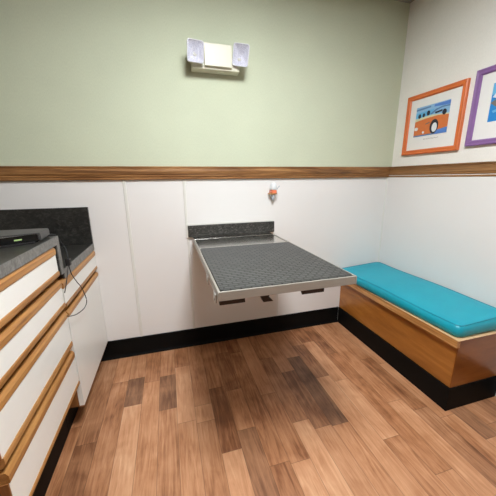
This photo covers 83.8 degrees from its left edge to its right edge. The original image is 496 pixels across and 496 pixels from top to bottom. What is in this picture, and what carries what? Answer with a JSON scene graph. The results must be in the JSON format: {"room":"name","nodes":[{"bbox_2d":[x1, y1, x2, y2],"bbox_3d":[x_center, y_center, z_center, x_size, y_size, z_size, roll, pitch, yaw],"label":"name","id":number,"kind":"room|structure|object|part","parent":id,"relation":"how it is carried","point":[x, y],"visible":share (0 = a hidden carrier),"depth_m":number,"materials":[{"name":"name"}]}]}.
{"room":"examination room","nodes":[
{"label":"examination room","id":0,"kind":"room"},
{"bbox_2d":[0,0,409,340],"bbox_3d":[-0.228,-0.467,1.943,3.064,2.461,0.080,-5,15,-15],"label":"wall","id":1,"kind":"structure","parent":0,"point":[83,82],"depth_m":1.83,"materials":[{"name":"green paint"}]},
{"bbox_2d":[0,207,92,245],"bbox_3d":[-1.298,-0.118,1.659,0.633,0.231,0.020,-5,15,-15],"label":"backsplash","id":2,"kind":"structure","parent":1,"relation":"attached to","point":[72,225],"depth_m":1.68,"materials":[{"name":"stone"}]},
{"bbox_2d":[122,180,142,336],"bbox_3d":[-0.779,0.108,1.878,0.020,1.105,0.004,-5,15,-15],"label":"trim","id":3,"kind":"structure","parent":1,"relation":"attached to","point":[123,181],"depth_m":1.86,"materials":[{"name":"white plastic"}]},
{"bbox_2d":[182,180,187,223],"bbox_3d":[-0.426,-0.307,1.879,0.018,0.307,0.004,-5,15,-15],"label":"trim","id":4,"kind":"structure","parent":1,"relation":"attached to","point":[184,185],"depth_m":1.88,"materials":[{"name":"white plastic"}]},
{"bbox_2d":[187,239,194,328],"bbox_3d":[-0.415,0.276,2.027,0.016,0.698,0.004,-5,15,-15],"label":"trim","id":5,"kind":"structure","parent":1,"relation":"attached to","point":[188,240],"depth_m":2.02,"materials":[{"name":"white plastic"}]},
{"bbox_2d":[0,166,389,180],"bbox_3d":[-0.214,-0.511,1.881,2.904,0.084,0.021,-5,15,-15],"label":"trim","id":6,"kind":"structure","parent":1,"relation":"attached to","point":[7,173],"depth_m":1.79,"materials":[{"name":"brown wood"}]},
{"bbox_2d":[187,38,249,75],"bbox_3d":[-0.184,-1.150,1.663,0.370,0.143,0.147,-5,15,-15],"label":"emergency light","id":7,"kind":"object","parent":1,"relation":"attached to","point":[204,57],"visible":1,"depth_m":1.65,"materials":[{"name":"beige plastic"}]},
{"bbox_2d":[101,307,337,361],"bbox_3d":[-0.136,0.664,2.200,1.945,0.142,0.016,-5,15,-15],"label":"baseboard","id":8,"kind":"structure","parent":1,"relation":"attached to","point":[135,346],"depth_m":2.16,"materials":[{"name":"black plastic"}]},
{"bbox_2d":[185,220,273,237],"bbox_3d":[-0.116,-0.140,2.002,0.654,0.098,0.022,-5,15,-15],"label":"backsplash","id":9,"kind":"structure","parent":1,"relation":"attached to","point":[258,226],"depth_m":1.99,"materials":[{"name":"stone"}]},
{"bbox_2d":[268,183,279,199],"bbox_3d":[0.188,-0.410,2.003,0.074,0.124,0.062,-5,15,-15],"label":"wall fixture","id":10,"kind":"object","parent":1,"relation":"attached to","point":[273,186],"visible":1,"depth_m":1.98,"materials":[{"name":"white plastic"}]},
{"bbox_2d":[193,232,356,304],"bbox_3d":[0.024,0.155,1.571,0.581,0.292,1.040,-5,15,-15],"label":"exam table","id":11,"kind":"object","parent":1,"relation":"attached to","point":[238,267],"visible":1,"depth_m":1.22,"materials":[{"name":"metal"}]},
{"bbox_3d":[-0.100,-0.078,1.967,0.568,0.020,0.078,-5,15,-15],"label":"hinge plate","id":12,"kind":"part","parent":11,"relation":"part of","materials":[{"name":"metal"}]},
{"bbox_2d":[378,178,387,261],"bbox_3d":[1.153,-0.044,2.409,0.008,1.105,0.008,-5,15,-15],"label":"trim","id":13,"kind":"structure","parent":1,"relation":"attached to","point":[387,178],"depth_m":2.36,"materials":[{"name":"white plastic"}]},
{"bbox_2d":[45,322,495,495],"bbox_3d":[0.174,1.055,0.923,2.904,0.001,2.750,-5,15,-15],"label":"floor","id":14,"kind":"structure","parent":0,"point":[313,410],"depth_m":1.42,"materials":[{"name":"brown wood"}]},
{"bbox_2d":[0,248,79,495],"bbox_3d":[-1.048,0.558,0.950,0.634,0.974,0.602,-5,15,-15],"label":"base cabinet","id":15,"kind":"object","parent":14,"relation":"on","point":[39,381],"visible":0.97,"depth_m":0.94,"materials":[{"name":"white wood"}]},
{"bbox_3d":[-0.759,0.133,0.924,0.022,0.074,0.584,-5,15,-15],"label":"drawer","id":16,"kind":"part","parent":15,"relation":"part of","materials":[{"name":"white laminate"}]},
{"bbox_3d":[-0.757,0.182,0.937,0.026,0.028,0.584,-5,15,-15],"label":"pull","id":17,"kind":"part","parent":15,"relation":"part of","materials":[{"name":"brown wood"}]},
{"bbox_2d":[0,236,63,278],"bbox_3d":[-1.052,0.134,0.839,0.633,0.173,0.697,-5,15,-15],"label":"countertop","id":18,"kind":"structure","parent":15,"relation":"on","point":[11,258],"depth_m":0.99,"materials":[{"name":"stone"}]},
{"bbox_2d":[0,228,48,248],"bbox_3d":[-0.976,-0.034,1.075,0.300,0.037,0.223,-5,15,-15],"label":"electronic device","id":19,"kind":"object","parent":18,"relation":"on","point":[8,238],"visible":1,"depth_m":1.07,"materials":[{"name":"black plastic"}]},
{"bbox_3d":[-0.960,-0.019,1.017,0.300,0.033,0.056,-6,15,-22],"label":"panel","id":20,"kind":"part","parent":19,"relation":"part of","materials":[{"name":"black plastic"}]},
{"bbox_3d":[-1.146,0.074,1.155,0.629,0.137,0.029,-5,15,-15],"label":"panel","id":21,"kind":"part","parent":18,"relation":"part of","materials":[{"name":"stone"}]},
{"bbox_2d":[49,234,86,316],"bbox_3d":[-0.858,0.134,1.294,0.079,0.413,0.278,-5,15,-15],"label":"cord","id":22,"kind":"object","parent":18,"relation":"hanging from","point":[68,263],"visible":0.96,"depth_m":1.26,"materials":[{"name":"black plastic"}]},
{"bbox_3d":[-0.758,0.278,0.960,0.022,0.074,0.584,-5,15,-15],"label":"drawer","id":23,"kind":"part","parent":15,"relation":"part of","materials":[{"name":"white laminate"}]},
{"bbox_3d":[-0.756,0.327,0.973,0.026,0.028,0.584,-5,15,-15],"label":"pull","id":24,"kind":"part","parent":15,"relation":"part of","materials":[{"name":"brown wood"}]},
{"bbox_3d":[-0.757,0.445,1.002,0.022,0.121,0.584,-5,15,-15],"label":"drawer","id":25,"kind":"part","parent":15,"relation":"part of","materials":[{"name":"white laminate"}]},
{"bbox_3d":[-0.754,0.520,1.022,0.026,0.034,0.584,-5,15,-15],"label":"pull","id":26,"kind":"part","parent":15,"relation":"part of","materials":[{"name":"brown wood"}]},
{"bbox_3d":[-0.755,0.651,1.054,0.022,0.131,0.584,-5,15,-15],"label":"drawer","id":27,"kind":"part","parent":15,"relation":"part of","materials":[{"name":"white laminate"}]},
{"bbox_3d":[-0.752,0.725,1.073,0.026,0.022,0.584,-5,15,-15],"label":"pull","id":28,"kind":"part","parent":15,"relation":"part of","materials":[{"name":"brown wood"}]},
{"bbox_2d":[55,250,107,431],"bbox_3d":[-1.212,0.497,1.528,0.634,0.812,0.591,-5,15,-15],"label":"base cabinet","id":29,"kind":"object","parent":14,"relation":"on","point":[87,329],"visible":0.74,"depth_m":1.49,"materials":[{"name":"white wood"}]},
{"bbox_2d":[57,243,93,278],"bbox_3d":[-1.223,0.077,1.444,0.633,0.043,0.552,-5,15,-15],"label":"countertop","id":30,"kind":"structure","parent":29,"relation":"on","point":[77,253],"depth_m":1.54,"materials":[{"name":"stone"}]},
{"bbox_3d":[-0.924,0.151,1.527,0.022,0.072,0.590,-5,15,-15],"label":"drawer","id":31,"kind":"part","parent":29,"relation":"part of","materials":[{"name":"white laminate"}]},
{"bbox_3d":[-0.922,0.198,1.539,0.026,0.025,0.590,-5,15,-15],"label":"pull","id":32,"kind":"part","parent":29,"relation":"part of","materials":[{"name":"brown wood"}]},
{"bbox_3d":[-0.921,0.490,1.612,0.022,0.488,0.590,-5,15,-15],"label":"door","id":33,"kind":"part","parent":29,"relation":"part of","materials":[{"name":"white laminate"}]},
{"bbox_2d":[338,284,495,410],"bbox_3d":[1.116,0.551,1.993,0.390,0.438,1.039,-5,15,-15],"label":"bench","id":34,"kind":"object","parent":14,"relation":"on","point":[434,360],"visible":0.71,"depth_m":1.63,"materials":[{"name":"brown wood"}]},
{"bbox_3d":[0.957,0.514,1.945,0.020,0.252,1.023,-5,15,-15],"label":"panel","id":35,"kind":"part","parent":34,"relation":"part of","materials":[{"name":"brown wood"}]},
{"bbox_2d":[342,262,495,336],"bbox_3d":[1.101,0.292,1.926,0.409,0.096,1.024,-5,15,-15],"label":"seat cushion","id":36,"kind":"object","parent":34,"relation":"on","point":[455,313],"visible":0.9,"depth_m":1.71,"materials":[{"name":"teal leather"}]},
{"bbox_3d":[1.265,0.618,1.520,0.365,0.252,0.018,-5,15,-15],"label":"panel","id":37,"kind":"part","parent":34,"relation":"part of","materials":[{"name":"brown wood"}]},
{"bbox_3d":[1.262,0.477,1.483,0.368,0.040,0.020,-5,15,-15],"label":"panel","id":38,"kind":"part","parent":34,"relation":"part of","materials":[{"name":"brown wood"}]},
{"bbox_2d":[395,0,413,2],"bbox_3d":[0.151,-1.361,0.315,2.904,0.060,2.750,-5,15,-15],"label":"ceiling","id":39,"kind":"structure","parent":0,"point":[405,1],"depth_m":1.96,"materials":[{"name":"paint"}]},
{"bbox_2d":[379,0,495,395],"bbox_3d":[1.593,-0.241,0.978,0.108,2.461,2.830,-5,15,-15],"label":"wall","id":40,"kind":"structure","parent":0,"point":[441,231],"depth_m":1.81,"materials":[{"name":"white paint"}]},
{"bbox_2d":[401,78,470,155],"bbox_3d":[1.254,-0.862,1.891,0.022,0.406,0.439,-5,15,-15],"label":"framed picture","id":41,"kind":"object","parent":40,"relation":"attached to","point":[434,121],"visible":1,"depth_m":1.85,"materials":[{"name":"orange paint"}]},
{"bbox_2d":[413,99,450,137],"bbox_3d":[1.253,-0.880,1.894,0.005,0.197,0.256,-5,15,-15],"label":"print","id":42,"kind":"object","parent":41,"relation":"attached to","point":[431,119],"depth_m":1.88,"materials":[{"name":"paper"}]},
{"bbox_2d":[389,161,495,176],"bbox_3d":[1.540,-0.303,0.989,0.037,0.084,2.750,-5,15,-15],"label":"trim","id":43,"kind":"structure","parent":40,"relation":"attached to","point":[488,169],"depth_m":1.78,"materials":[{"name":"brown wood"}]},
{"bbox_2d":[464,64,495,146],"bbox_3d":[1.388,-0.767,1.430,0.022,0.412,0.452,-5,15,-15],"label":"framed picture","id":44,"kind":"object","parent":40,"relation":"attached to","point":[481,129],"visible":1,"depth_m":1.58,"materials":[{"name":"purple paint"}]},
{"bbox_2d":[487,83,495,121],"bbox_3d":[1.396,-0.776,1.409,0.002,0.199,0.292,-5,15,-15],"label":"print","id":45,"kind":"object","parent":44,"relation":"attached to","point":[491,103],"depth_m":1.54}
]}

